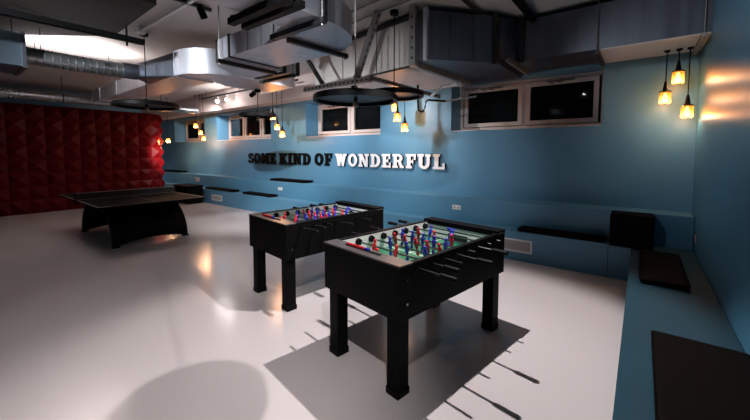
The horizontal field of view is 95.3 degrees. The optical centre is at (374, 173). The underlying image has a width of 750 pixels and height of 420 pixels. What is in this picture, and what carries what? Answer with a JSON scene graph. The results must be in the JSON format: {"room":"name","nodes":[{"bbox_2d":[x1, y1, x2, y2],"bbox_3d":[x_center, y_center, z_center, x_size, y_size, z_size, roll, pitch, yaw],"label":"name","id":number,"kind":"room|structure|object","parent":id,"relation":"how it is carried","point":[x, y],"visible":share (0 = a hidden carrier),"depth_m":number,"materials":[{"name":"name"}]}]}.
{"room":"game room","nodes":[
{"label":"game room","id":0,"kind":"room"},
{"bbox_2d":[0,97,140,112],"bbox_3d":[-13.059,-0.832,11.031,0.200,3.500,10.400,3,5,38],"label":"wall","id":1,"kind":"structure","parent":0,"point":[8,100],"depth_m":12.73,"materials":[{"name":"blue paint"}]},
{"bbox_2d":[0,0,156,35],"bbox_3d":[-4.941,-2.021,3.576,3.020,0.060,3.760,3,5,38],"label":"ceiling","id":2,"kind":"structure","parent":0,"point":[107,15],"depth_m":4.35,"materials":[{"name":"grey paint"}]},
{"bbox_2d":[0,18,26,75],"bbox_3d":[-5.420,-1.716,4.259,0.830,0.634,1.415,3,5,38],"label":"duct","id":3,"kind":"object","parent":2,"relation":"hanging from","point":[13,58],"visible":1,"depth_m":4.51,"materials":[{"name":"metal"}]},
{"bbox_2d":[0,7,144,45],"bbox_3d":[-4.169,-1.868,3.853,0.090,0.279,2.730,3,5,38],"label":"bar","id":4,"kind":"object","parent":2,"relation":"hanging from","point":[7,12],"visible":1,"depth_m":4.27,"materials":[{"name":"black metal"}]},
{"bbox_2d":[26,28,138,79],"bbox_3d":[-4.480,-1.826,5.257,0.260,0.541,1.394,3,5,38],"label":"spiral duct","id":5,"kind":"object","parent":2,"relation":"hanging from","point":[37,57],"visible":0.98,"depth_m":5.16,"materials":[{"name":"metal"}]},
{"bbox_2d":[92,48,294,103],"bbox_3d":[-4.346,-1.897,7.374,5.450,0.426,2.140,3,5,38],"label":"ventilation duct","id":6,"kind":"object","parent":5,"relation":"attached to","point":[184,68],"visible":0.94,"depth_m":5.89,"materials":[{"name":"silver metal"}]},
{"bbox_2d":[239,89,275,120],"bbox_3d":[-2.327,-1.359,6.785,0.700,0.608,0.700,3,5,38],"label":"pendant","id":7,"kind":"object","parent":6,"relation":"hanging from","point":[257,114],"visible":1,"depth_m":6.73,"materials":[{"name":"black metal"}]},
{"bbox_2d":[0,102,164,216],"bbox_3d":[-10.067,-0.388,9.087,2.010,2.860,7.674,3,5,38],"label":"wall","id":8,"kind":"structure","parent":0,"point":[47,152],"depth_m":9.53,"materials":[{"name":"red fabric"}]},
{"bbox_2d":[0,0,613,101],"bbox_3d":[-5.974,-2.290,5.597,17.930,0.100,11.100,3,5,38],"label":"ceiling","id":9,"kind":"structure","parent":0,"point":[185,28],"depth_m":5.58,"materials":[{"name":"paint"}]},
{"bbox_2d":[0,76,198,113],"bbox_3d":[-7.707,-2.087,8.460,0.228,0.669,6.456,3,5,38],"label":"spiral duct","id":10,"kind":"object","parent":9,"relation":"hanging from","point":[4,92],"visible":0.61,"depth_m":8.32,"materials":[{"name":"metal"}]},
{"bbox_2d":[111,33,179,111],"bbox_3d":[-3.651,-1.607,5.441,0.920,1.243,0.920,3,5,38],"label":"pendant","id":11,"kind":"object","parent":9,"relation":"hanging from","point":[146,104],"visible":0.98,"depth_m":5.43,"materials":[{"name":"black metal"}]},
{"bbox_2d":[134,0,196,34],"bbox_3d":[-1.944,-2.094,3.937,4.260,0.080,0.120,3,5,38],"label":"rail","id":12,"kind":"object","parent":9,"relation":"attached to","point":[139,30],"visible":1,"depth_m":4.71,"materials":[{"name":"grey metal"}]},
{"bbox_2d":[173,0,211,11],"bbox_3d":[-3.458,-2.029,2.761,0.040,0.060,4.300,3,5,38],"label":"track","id":13,"kind":"object","parent":9,"relation":"attached to","point":[195,5],"visible":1,"depth_m":4.28,"materials":[{"name":"grey metal"}]},
{"bbox_2d":[196,4,207,19],"bbox_3d":[-2.212,-2.066,4.367,0.142,0.179,0.090,-3,5,-40],"label":"spotlight","id":14,"kind":"object","parent":13,"relation":"attached to","point":[201,11],"visible":0.91,"depth_m":4.34,"materials":[{"name":"black metal"}]},
{"bbox_2d":[201,94,205,139],"bbox_3d":[-5.599,-1.843,11.138,0.124,1.496,0.122,3,5,38],"label":"pendant lamp","id":15,"kind":"object","parent":9,"relation":"hanging from","point":[203,135],"visible":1,"depth_m":11.15,"materials":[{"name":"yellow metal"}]},
{"bbox_2d":[216,5,276,75],"bbox_3d":[-1.561,-1.713,4.209,0.045,0.876,0.800,3,5,38],"label":"support bracket","id":16,"kind":"object","parent":9,"relation":"hanging from","point":[220,61],"visible":0.82,"depth_m":4.11,"materials":[{"name":"grey metal"}]},
{"bbox_2d":[201,79,297,99],"bbox_3d":[-3.658,-2.372,9.411,4.700,0.220,0.040,3,5,38],"label":"track","id":17,"kind":"object","parent":9,"relation":"hanging from","point":[295,79],"visible":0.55,"depth_m":9.89,"materials":[{"name":"grey metal"}]},
{"bbox_2d":[249,91,255,97],"bbox_3d":[-3.264,-2.141,9.126,0.188,0.206,0.120,2,4,30],"label":"spotlight","id":18,"kind":"object","parent":17,"relation":"attached to","point":[252,94],"visible":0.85,"depth_m":9.09,"materials":[{"name":"black metal"}]},
{"bbox_2d":[227,0,304,30],"bbox_3d":[-0.840,-1.616,2.559,0.730,0.860,0.180,3,5,38],"label":"channel","id":19,"kind":"object","parent":9,"relation":"hanging from","point":[267,11],"visible":1,"depth_m":2.54,"materials":[{"name":"black metal"}]},
{"bbox_2d":[259,64,295,84],"bbox_3d":[-1.409,-1.755,4.875,0.780,0.876,0.045,3,5,38],"label":"support bracket","id":20,"kind":"object","parent":9,"relation":"hanging from","point":[292,75],"visible":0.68,"depth_m":4.84,"materials":[{"name":"grey metal"}]},
{"bbox_2d":[275,91,279,129],"bbox_3d":[-2.405,-1.748,8.371,0.124,1.335,0.122,3,5,38],"label":"pendant lamp","id":21,"kind":"object","parent":9,"relation":"hanging from","point":[277,123],"visible":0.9,"depth_m":8.38,"materials":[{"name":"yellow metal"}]},
{"bbox_2d":[280,90,284,136],"bbox_3d":[-2.248,-1.650,8.255,0.124,1.515,0.122,3,5,38],"label":"pendant lamp","id":22,"kind":"object","parent":9,"relation":"hanging from","point":[282,130],"visible":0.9,"depth_m":8.27,"materials":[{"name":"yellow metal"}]},
{"bbox_2d":[270,0,326,41],"bbox_3d":[-0.671,-1.629,2.897,0.700,0.876,0.045,3,5,38],"label":"support bracket","id":23,"kind":"object","parent":9,"relation":"hanging from","point":[321,21],"visible":1,"depth_m":2.88,"materials":[{"name":"grey metal"}]},
{"bbox_2d":[306,60,324,83],"bbox_3d":[-1.060,-1.804,5.476,0.709,0.886,0.051,3,5,38],"label":"channel","id":24,"kind":"object","parent":9,"relation":"hanging from","point":[309,62],"visible":0.5,"depth_m":5.37,"materials":[{"name":"grey metal"}]},
{"bbox_2d":[286,0,348,59],"bbox_3d":[-0.566,-1.673,3.486,0.045,0.864,0.762,3,5,42],"label":"support bracket","id":25,"kind":"object","parent":9,"relation":"hanging from","point":[289,40],"visible":0.84,"depth_m":3.46,"materials":[{"name":"grey metal"}]},
{"bbox_2d":[206,0,351,79],"bbox_3d":[-1.984,-1.374,2.735,2.436,0.263,4.405,3,5,38],"label":"ventilation duct","id":26,"kind":"object","parent":25,"relation":"on","point":[253,47],"visible":0.77,"depth_m":3.49,"materials":[{"name":"grey metal"}]},
{"bbox_2d":[313,0,397,107],"bbox_3d":[-0.220,-1.431,3.821,0.950,1.388,0.950,3,5,38],"label":"pendant","id":27,"kind":"object","parent":9,"relation":"hanging from","point":[355,97],"visible":1,"depth_m":3.81,"materials":[{"name":"black metal"}]},
{"bbox_2d":[351,0,380,12],"bbox_3d":[-0.628,-2.162,4.843,2.720,0.024,0.024,4,5,45],"label":"ceiling pipe","id":28,"kind":"object","parent":9,"relation":"attached to","point":[375,1],"visible":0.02,"depth_m":4.33,"materials":[{"name":"metal"}]},
{"bbox_2d":[353,10,380,77],"bbox_3d":[-0.112,-1.761,4.726,0.454,0.874,0.070,3,5,38],"label":"channel","id":29,"kind":"object","parent":9,"relation":"hanging from","point":[375,19],"visible":0.94,"depth_m":4.70,"materials":[{"name":"metal"}]},
{"bbox_2d":[304,76,371,92],"bbox_3d":[-0.583,-1.301,5.021,1.320,0.075,0.076,3,5,38],"label":"channel","id":30,"kind":"object","parent":29,"relation":"attached to","point":[362,80],"visible":0.98,"depth_m":4.94,"materials":[{"name":"grey metal"}]},
{"bbox_2d":[370,76,440,97],"bbox_3d":[0.546,-1.320,5.314,0.056,0.055,1.930,3,5,38],"label":"channel","id":31,"kind":"object","parent":30,"relation":"attached to","point":[372,78],"visible":0.7,"depth_m":4.91,"materials":[{"name":"metal"}]},
{"bbox_2d":[352,0,411,23],"bbox_3d":[-0.474,-2.164,5.040,2.720,0.028,0.028,4,5,45],"label":"ceiling pipe","id":32,"kind":"object","parent":9,"relation":"attached to","point":[405,1],"visible":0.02,"depth_m":4.46,"materials":[{"name":"metal"}]},
{"bbox_2d":[315,14,465,90],"bbox_3d":[0.138,-1.890,6.041,2.308,0.694,1.850,3,5,38],"label":"duct","id":33,"kind":"object","parent":9,"relation":"hanging from","point":[379,62],"visible":0.39,"depth_m":5.26,"materials":[{"name":"grey metal"}]},
{"bbox_2d":[394,102,400,121],"bbox_3d":[0.407,-1.267,6.232,0.124,0.620,0.122,3,5,38],"label":"pendant lamp","id":34,"kind":"object","parent":33,"relation":"hanging from","point":[397,112],"visible":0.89,"depth_m":6.23,"materials":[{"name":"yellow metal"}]},
{"bbox_2d":[401,101,407,131],"bbox_3d":[0.547,-1.181,6.294,0.124,0.799,0.122,3,5,38],"label":"pendant lamp","id":35,"kind":"object","parent":33,"relation":"hanging from","point":[404,119],"visible":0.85,"depth_m":6.29,"materials":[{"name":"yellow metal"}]},
{"bbox_2d":[417,85,476,112],"bbox_3d":[1.172,-1.303,5.734,1.088,0.488,0.036,3,5,38],"label":"drain pipe","id":36,"kind":"object","parent":33,"relation":"attached to","point":[474,96],"visible":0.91,"depth_m":5.82,"materials":[{"name":"black metal"}]},
{"bbox_2d":[418,7,521,84],"bbox_3d":[1.376,-1.805,4.982,0.949,0.650,2.003,3,5,38],"label":"duct","id":37,"kind":"object","parent":33,"relation":"attached to","point":[467,45],"visible":0.94,"depth_m":4.46,"materials":[{"name":"grey metal"}]},
{"bbox_2d":[431,74,462,99],"bbox_3d":[1.115,-1.334,5.371,0.533,0.380,0.044,3,5,38],"label":"conduit","id":38,"kind":"object","parent":37,"relation":"hanging from","point":[460,83],"visible":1,"depth_m":5.30,"materials":[{"name":"white plastic"}]},
{"bbox_2d":[375,9,423,101],"bbox_3d":[0.258,-1.566,4.602,0.800,1.218,0.800,3,5,38],"label":"pendant","id":39,"kind":"object","parent":9,"relation":"hanging from","point":[403,93],"visible":0.54,"depth_m":4.52,"materials":[{"name":"black metal"}]},
{"bbox_2d":[409,4,418,66],"bbox_3d":[0.503,-1.786,4.446,0.090,0.760,0.092,3,5,38],"label":"post","id":40,"kind":"object","parent":9,"relation":"hanging from","point":[413,9],"visible":1,"depth_m":4.41,"materials":[{"name":"metal"}]},
{"bbox_2d":[413,63,471,85],"bbox_3d":[1.068,-1.480,5.144,0.060,0.060,1.643,3,5,41],"label":"support bracket","id":41,"kind":"object","parent":40,"relation":"attached to","point":[422,67],"visible":0.79,"depth_m":5.01,"materials":[{"name":"metal"}]},
{"bbox_2d":[461,0,484,14],"bbox_3d":[0.248,-2.017,3.044,0.056,0.056,4.300,3,5,38],"label":"ceiling pipe","id":42,"kind":"object","parent":9,"relation":"attached to","point":[468,3],"visible":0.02,"depth_m":4.27,"materials":[{"name":"grey metal"}]},
{"bbox_2d":[511,0,536,21],"bbox_3d":[0.728,-1.962,2.800,0.100,0.100,4.500,3,5,38],"label":"ceiling pipe","id":43,"kind":"object","parent":9,"relation":"attached to","point":[522,5],"visible":1,"depth_m":4.22,"materials":[{"name":"black metal"}]},
{"bbox_2d":[595,0,604,67],"bbox_3d":[2.962,-1.820,4.476,0.045,0.695,0.870,3,5,38],"label":"support bracket","id":44,"kind":"object","parent":9,"relation":"hanging from","point":[598,54],"visible":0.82,"depth_m":4.18,"materials":[{"name":"grey metal"}]},
{"bbox_2d":[499,0,713,75],"bbox_3d":[2.844,-1.804,4.385,2.088,0.617,1.140,3,5,38],"label":"duct","id":45,"kind":"object","parent":9,"relation":"hanging from","point":[628,29],"depth_m":4.21,"materials":[{"name":"grey metal"}]},
{"bbox_2d":[658,50,671,103],"bbox_3d":[3.599,-1.192,4.228,0.124,0.650,0.122,3,5,38],"label":"pendant lamp","id":46,"kind":"object","parent":45,"relation":"hanging from","point":[665,90],"visible":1,"depth_m":4.22,"materials":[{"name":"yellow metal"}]},
{"bbox_2d":[659,81,671,92],"bbox_3d":[3.599,-1.080,4.235,0.124,0.144,0.122,3,5,38],"label":"socket","id":47,"kind":"object","parent":46,"relation":"attached to","point":[665,88],"depth_m":4.22,"materials":[{"name":"black metal"}]},
{"bbox_2d":[671,48,684,84],"bbox_3d":[3.687,-1.304,4.152,0.124,0.417,0.122,3,5,38],"label":"pendant lamp","id":48,"kind":"object","parent":45,"relation":"hanging from","point":[678,69],"visible":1,"depth_m":4.14,"materials":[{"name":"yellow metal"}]},
{"bbox_2d":[672,60,684,72],"bbox_3d":[3.687,-1.308,4.152,0.124,0.144,0.122,3,5,38],"label":"socket","id":49,"kind":"object","parent":48,"relation":"attached to","point":[678,69],"depth_m":4.13,"materials":[{"name":"black metal"}]},
{"bbox_2d":[680,47,693,117],"bbox_3d":[3.765,-1.091,4.105,0.124,0.835,0.122,3,5,38],"label":"pendant lamp","id":50,"kind":"object","parent":45,"relation":"hanging from","point":[687,111],"visible":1,"depth_m":4.10,"materials":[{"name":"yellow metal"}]},
{"bbox_2d":[681,94,693,106],"bbox_3d":[3.765,-0.887,4.118,0.124,0.144,0.122,3,5,38],"label":"socket","id":51,"kind":"object","parent":50,"relation":"attached to","point":[687,101],"depth_m":4.10,"materials":[{"name":"black metal"}]},
{"bbox_2d":[692,0,707,55],"bbox_3d":[3.711,-1.783,3.893,0.045,0.695,0.870,3,5,38],"label":"support bracket","id":52,"kind":"object","parent":9,"relation":"hanging from","point":[704,35],"visible":0.91,"depth_m":3.67,"materials":[{"name":"metal"}]},
{"bbox_2d":[0,201,627,419],"bbox_3d":[-5.974,1.303,5.826,17.930,0.100,11.100,3,5,38],"label":"floor","id":53,"kind":"structure","parent":0,"point":[172,326],"depth_m":2.93,"materials":[{"name":"grey concrete"}]},
{"bbox_2d":[59,186,205,248],"bbox_3d":[-4.843,0.748,6.781,2.740,0.886,1.688,3,5,38],"label":"table","id":54,"kind":"object","parent":53,"relation":"on","point":[130,215],"visible":1,"depth_m":6.34,"materials":[{"name":"black wood"}]},
{"bbox_2d":[173,183,202,203],"bbox_3d":[-6.030,0.636,11.035,1.000,0.570,0.500,3,5,38],"label":"side table","id":55,"kind":"object","parent":53,"relation":"on","point":[188,188],"visible":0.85,"depth_m":10.80,"materials":[{"name":"black laminate"}]},
{"bbox_2d":[249,200,383,311],"bbox_3d":[-0.687,0.892,4.190,1.448,0.927,1.477,-4,5,-44],"label":"foosball table","id":56,"kind":"object","parent":53,"relation":"on","point":[288,235],"visible":0.95,"depth_m":3.77,"materials":[{"name":"black laminate"}]},
{"bbox_2d":[164,182,630,280],"bbox_3d":[-3.416,0.794,9.563,16.938,0.440,0.260,3,5,38],"label":"bench","id":57,"kind":"object","parent":53,"relation":"on","point":[583,256],"visible":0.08,"depth_m":4.87,"materials":[{"name":"paint"}]},
{"bbox_2d":[212,194,221,201],"bbox_3d":[-4.869,0.741,10.521,0.610,0.175,0.012,3,5,38],"label":"vent grille","id":58,"kind":"object","parent":57,"relation":"attached to","point":[214,197],"visible":1,"depth_m":10.49,"materials":[{"name":"white plastic"}]},
{"bbox_2d":[205,187,238,191],"bbox_3d":[-4.736,0.479,10.570,1.614,0.059,0.259,3,5,38],"label":"seat pad","id":59,"kind":"object","parent":57,"relation":"on","point":[211,188],"visible":1,"depth_m":10.41,"materials":[{"name":"black leather"}]},
{"bbox_2d":[242,191,277,196],"bbox_3d":[-3.158,0.557,9.344,1.314,0.059,0.259,3,5,38],"label":"seat pad","id":60,"kind":"object","parent":57,"relation":"on","point":[246,192],"visible":1,"depth_m":9.25,"materials":[{"name":"black leather"}]},
{"bbox_2d":[504,237,531,253],"bbox_3d":[2.024,1.065,5.162,0.645,0.190,0.012,3,5,38],"label":"vent grille","id":61,"kind":"object","parent":57,"relation":"attached to","point":[510,244],"visible":0.63,"depth_m":5.08,"materials":[{"name":"white plastic"}]},
{"bbox_2d":[517,225,606,242],"bbox_3d":[2.621,0.846,4.851,1.104,0.054,0.259,3,5,38],"label":"seat pad","id":62,"kind":"object","parent":57,"relation":"on","point":[529,229],"visible":1,"depth_m":4.76,"materials":[{"name":"black leather"}]},
{"bbox_2d":[324,217,508,400],"bbox_3d":[0.371,0.971,2.950,1.448,0.927,1.477,-3,5,-43],"label":"foosball table","id":63,"kind":"object","parent":53,"relation":"on","point":[399,273],"visible":1,"depth_m":2.58,"materials":[{"name":"black laminate"}]},
{"bbox_2d":[162,171,694,250],"bbox_3d":[-2.989,0.588,9.622,17.523,0.845,0.376,3,5,38],"label":"ledge","id":64,"kind":"object","parent":53,"relation":"on","point":[673,229],"visible":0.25,"depth_m":5.78,"materials":[{"name":"paint"}]},
{"bbox_2d":[163,170,186,172],"bbox_3d":[-7.851,-0.105,13.374,1.614,0.059,0.314,3,5,38],"label":"seat pad","id":65,"kind":"object","parent":64,"relation":"on","point":[177,171],"visible":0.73,"depth_m":13.23,"materials":[{"name":"black leather"}]},
{"bbox_2d":[270,178,312,182],"bbox_3d":[-2.210,0.174,8.989,1.414,0.059,0.314,3,5,38],"label":"seat pad","id":66,"kind":"object","parent":64,"relation":"on","point":[271,179],"visible":1,"depth_m":8.85,"materials":[{"name":"black leather"}]},
{"bbox_2d":[452,205,460,209],"bbox_3d":[1.416,0.582,5.935,0.150,0.075,0.014,3,5,38],"label":"wall socket","id":67,"kind":"object","parent":64,"relation":"attached to","point":[458,207],"visible":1,"depth_m":5.92,"materials":[{"name":"white plastic"}]},
{"bbox_2d":[612,246,744,419],"bbox_3d":[1.420,1.306,1.527,0.585,0.440,7.019,3,5,38],"label":"bench","id":68,"kind":"object","parent":53,"relation":"on","point":[696,314],"visible":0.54,"depth_m":2.34,"materials":[{"name":"paint"}]},
{"bbox_2d":[609,210,655,250],"bbox_3d":[3.232,0.702,4.308,0.446,0.409,0.351,3,5,38],"label":"seat","id":69,"kind":"object","parent":68,"relation":"on","point":[634,230],"visible":0.97,"depth_m":4.17,"materials":[{"name":"black leather"}]},
{"bbox_2d":[639,249,690,290],"bbox_3d":[2.872,0.936,3.432,0.349,0.054,1.174,3,5,38],"label":"seat pad","id":70,"kind":"object","parent":68,"relation":"on","point":[662,269],"visible":1,"depth_m":3.25,"materials":[{"name":"black leather"}]},
{"bbox_2d":[651,330,749,419],"bbox_3d":[1.451,1.060,1.437,0.434,0.059,1.554,3,5,38],"label":"seat pad","id":71,"kind":"object","parent":68,"relation":"on","point":[693,380],"visible":1,"depth_m":1.68,"materials":[{"name":"black leather"}]},
{"bbox_2d":[161,51,700,213],"bbox_3d":[-2.701,-0.760,9.904,17.930,3.500,0.550,3,5,38],"label":"wall","id":72,"kind":"structure","parent":0,"point":[641,155],"depth_m":5.68,"materials":[{"name":"blue paint"}]},
{"bbox_2d":[185,119,204,141],"bbox_3d":[-6.803,-1.645,13.107,2.560,1.060,0.620,3,5,38],"label":"window","id":73,"kind":"structure","parent":72,"relation":"in","point":[192,134],"depth_m":13.48,"materials":[{"name":"glass"}]},
{"bbox_2d":[141,72,317,119],"bbox_3d":[-5.248,-2.310,11.201,11.800,0.568,0.378,3,5,38],"label":"soffit","id":74,"kind":"structure","parent":72,"relation":"attached to","point":[241,100],"depth_m":9.98,"materials":[{"name":"paint"}]},
{"bbox_2d":[218,111,270,140],"bbox_3d":[-3.960,-1.505,10.896,3.130,1.060,0.620,3,5,38],"label":"window","id":75,"kind":"structure","parent":72,"relation":"in","point":[244,128],"depth_m":11.28,"materials":[{"name":"paint"}]},
{"bbox_2d":[248,153,253,162],"bbox_3d":[-3.761,-0.477,10.374,0.259,0.304,0.033,3,5,38],"label":"letter","id":76,"kind":"object","parent":72,"relation":"attached to","point":[249,154],"depth_m":10.35,"materials":[{"name":"black"}]},
{"bbox_2d":[254,153,260,162],"bbox_3d":[-3.505,-0.465,10.176,0.314,0.309,0.031,3,5,38],"label":"letter","id":77,"kind":"object","parent":72,"relation":"attached to","point":[255,154],"depth_m":10.15,"materials":[{"name":"black"}]},
{"bbox_2d":[260,153,269,163],"bbox_3d":[-3.195,-0.449,9.932,0.400,0.305,0.035,3,5,38],"label":"letter","id":78,"kind":"object","parent":72,"relation":"attached to","point":[264,158],"depth_m":9.89,"materials":[{"name":"black"}]},
{"bbox_2d":[269,153,275,163],"bbox_3d":[-2.898,-0.434,9.701,0.273,0.305,0.035,3,5,38],"label":"letter","id":79,"kind":"object","parent":72,"relation":"attached to","point":[272,158],"depth_m":9.69,"materials":[{"name":"black"}]},
{"bbox_2d":[279,153,286,163],"bbox_3d":[-2.531,-0.416,9.416,0.338,0.305,0.035,3,5,38],"label":"letter","id":80,"kind":"object","parent":72,"relation":"attached to","point":[282,155],"depth_m":9.40,"materials":[{"name":"black"}]},
{"bbox_2d":[287,153,291,163],"bbox_3d":[-2.296,-0.405,9.235,0.170,0.305,0.032,3,5,38],"label":"letter","id":81,"kind":"object","parent":72,"relation":"attached to","point":[288,154],"depth_m":9.22,"materials":[{"name":"black"}]},
{"bbox_2d":[292,153,301,164],"bbox_3d":[-2.061,-0.393,9.051,0.347,0.305,0.034,3,5,38],"label":"letter","id":82,"kind":"object","parent":72,"relation":"attached to","point":[296,158],"depth_m":9.04,"materials":[{"name":"black"}]},
{"bbox_2d":[302,153,310,164],"bbox_3d":[-1.769,-0.379,8.825,0.312,0.305,0.033,3,5,38],"label":"letter","id":83,"kind":"object","parent":72,"relation":"attached to","point":[303,154],"depth_m":8.81,"materials":[{"name":"black"}]},
{"bbox_2d":[314,153,323,165],"bbox_3d":[-1.398,-0.360,8.537,0.314,0.309,0.031,3,5,38],"label":"letter","id":84,"kind":"object","parent":72,"relation":"attached to","point":[317,154],"depth_m":8.52,"materials":[{"name":"black"}]},
{"bbox_2d":[324,153,332,165],"bbox_3d":[-1.140,-0.347,8.335,0.267,0.305,0.034,3,5,38],"label":"letter","id":85,"kind":"object","parent":72,"relation":"attached to","point":[327,159],"depth_m":8.33,"materials":[{"name":"black"}]},
{"bbox_2d":[335,154,347,165],"bbox_3d":[-0.786,-0.327,8.047,0.378,0.290,0.055,3,5,38],"label":"letter","id":86,"kind":"object","parent":72,"relation":"attached to","point":[341,158],"depth_m":8.01,"materials":[{"name":"white"}]},
{"bbox_2d":[313,105,379,136],"bbox_3d":[-0.634,-1.340,8.311,2.500,1.060,0.620,3,5,38],"label":"window","id":87,"kind":"structure","parent":72,"relation":"in","point":[332,120],"depth_m":8.54,"materials":[{"name":"paint"}]},
{"bbox_2d":[348,154,358,166],"bbox_3d":[-0.497,-0.312,7.825,0.278,0.294,0.051,3,5,38],"label":"letter","id":88,"kind":"object","parent":72,"relation":"attached to","point":[356,160],"depth_m":7.80,"materials":[{"name":"white plastic"}]},
{"bbox_2d":[358,154,369,166],"bbox_3d":[-0.240,-0.300,7.623,0.308,0.290,0.054,3,5,38],"label":"letter","id":89,"kind":"object","parent":72,"relation":"attached to","point":[362,160],"depth_m":7.60,"materials":[{"name":"white plastic"}]},
{"bbox_2d":[370,154,381,166],"bbox_3d":[0.019,-0.287,7.422,0.276,0.290,0.053,3,5,38],"label":"letter","id":90,"kind":"object","parent":72,"relation":"attached to","point":[373,156],"depth_m":7.41,"materials":[{"name":"white plastic"}]},
{"bbox_2d":[382,154,391,167],"bbox_3d":[0.250,-0.275,7.241,0.242,0.290,0.055,3,5,38],"label":"letter","id":91,"kind":"object","parent":72,"relation":"attached to","point":[385,160],"depth_m":7.22,"materials":[{"name":"white plastic"}]},
{"bbox_2d":[392,154,404,167],"bbox_3d":[0.490,-0.263,7.055,0.293,0.290,0.055,3,5,38],"label":"letter","id":92,"kind":"object","parent":72,"relation":"attached to","point":[396,161],"depth_m":7.04,"materials":[{"name":"white plastic"}]},
{"bbox_2d":[406,154,416,167],"bbox_3d":[0.729,-0.252,6.870,0.237,0.290,0.054,3,5,38],"label":"letter","id":93,"kind":"object","parent":72,"relation":"attached to","point":[410,161],"depth_m":6.86,"materials":[{"name":"white plastic"}]},
{"bbox_2d":[417,154,431,168],"bbox_3d":[0.972,-0.238,6.681,0.308,0.292,0.054,3,5,38],"label":"letter","id":94,"kind":"object","parent":72,"relation":"attached to","point":[421,156],"depth_m":6.66,"materials":[{"name":"white plastic"}]},
{"bbox_2d":[433,154,445,169],"bbox_3d":[1.220,-0.227,6.489,0.250,0.290,0.053,3,5,38],"label":"letter","id":95,"kind":"object","parent":72,"relation":"attached to","point":[436,156],"depth_m":6.49,"materials":[{"name":"white plastic"}]},
{"bbox_2d":[460,70,603,130],"bbox_3d":[2.530,-1.184,5.851,2.442,1.060,0.620,3,5,38],"label":"window","id":96,"kind":"structure","parent":72,"relation":"in","point":[572,100],"depth_m":5.88,"materials":[{"name":"paint"}]},
{"bbox_2d":[692,0,749,354],"bbox_3d":[0.866,-0.135,0.078,0.200,3.500,10.600,3,5,38],"label":"wall","id":97,"kind":"structure","parent":0,"point":[721,182],"depth_m":2.70,"materials":[{"name":"blue paint"}]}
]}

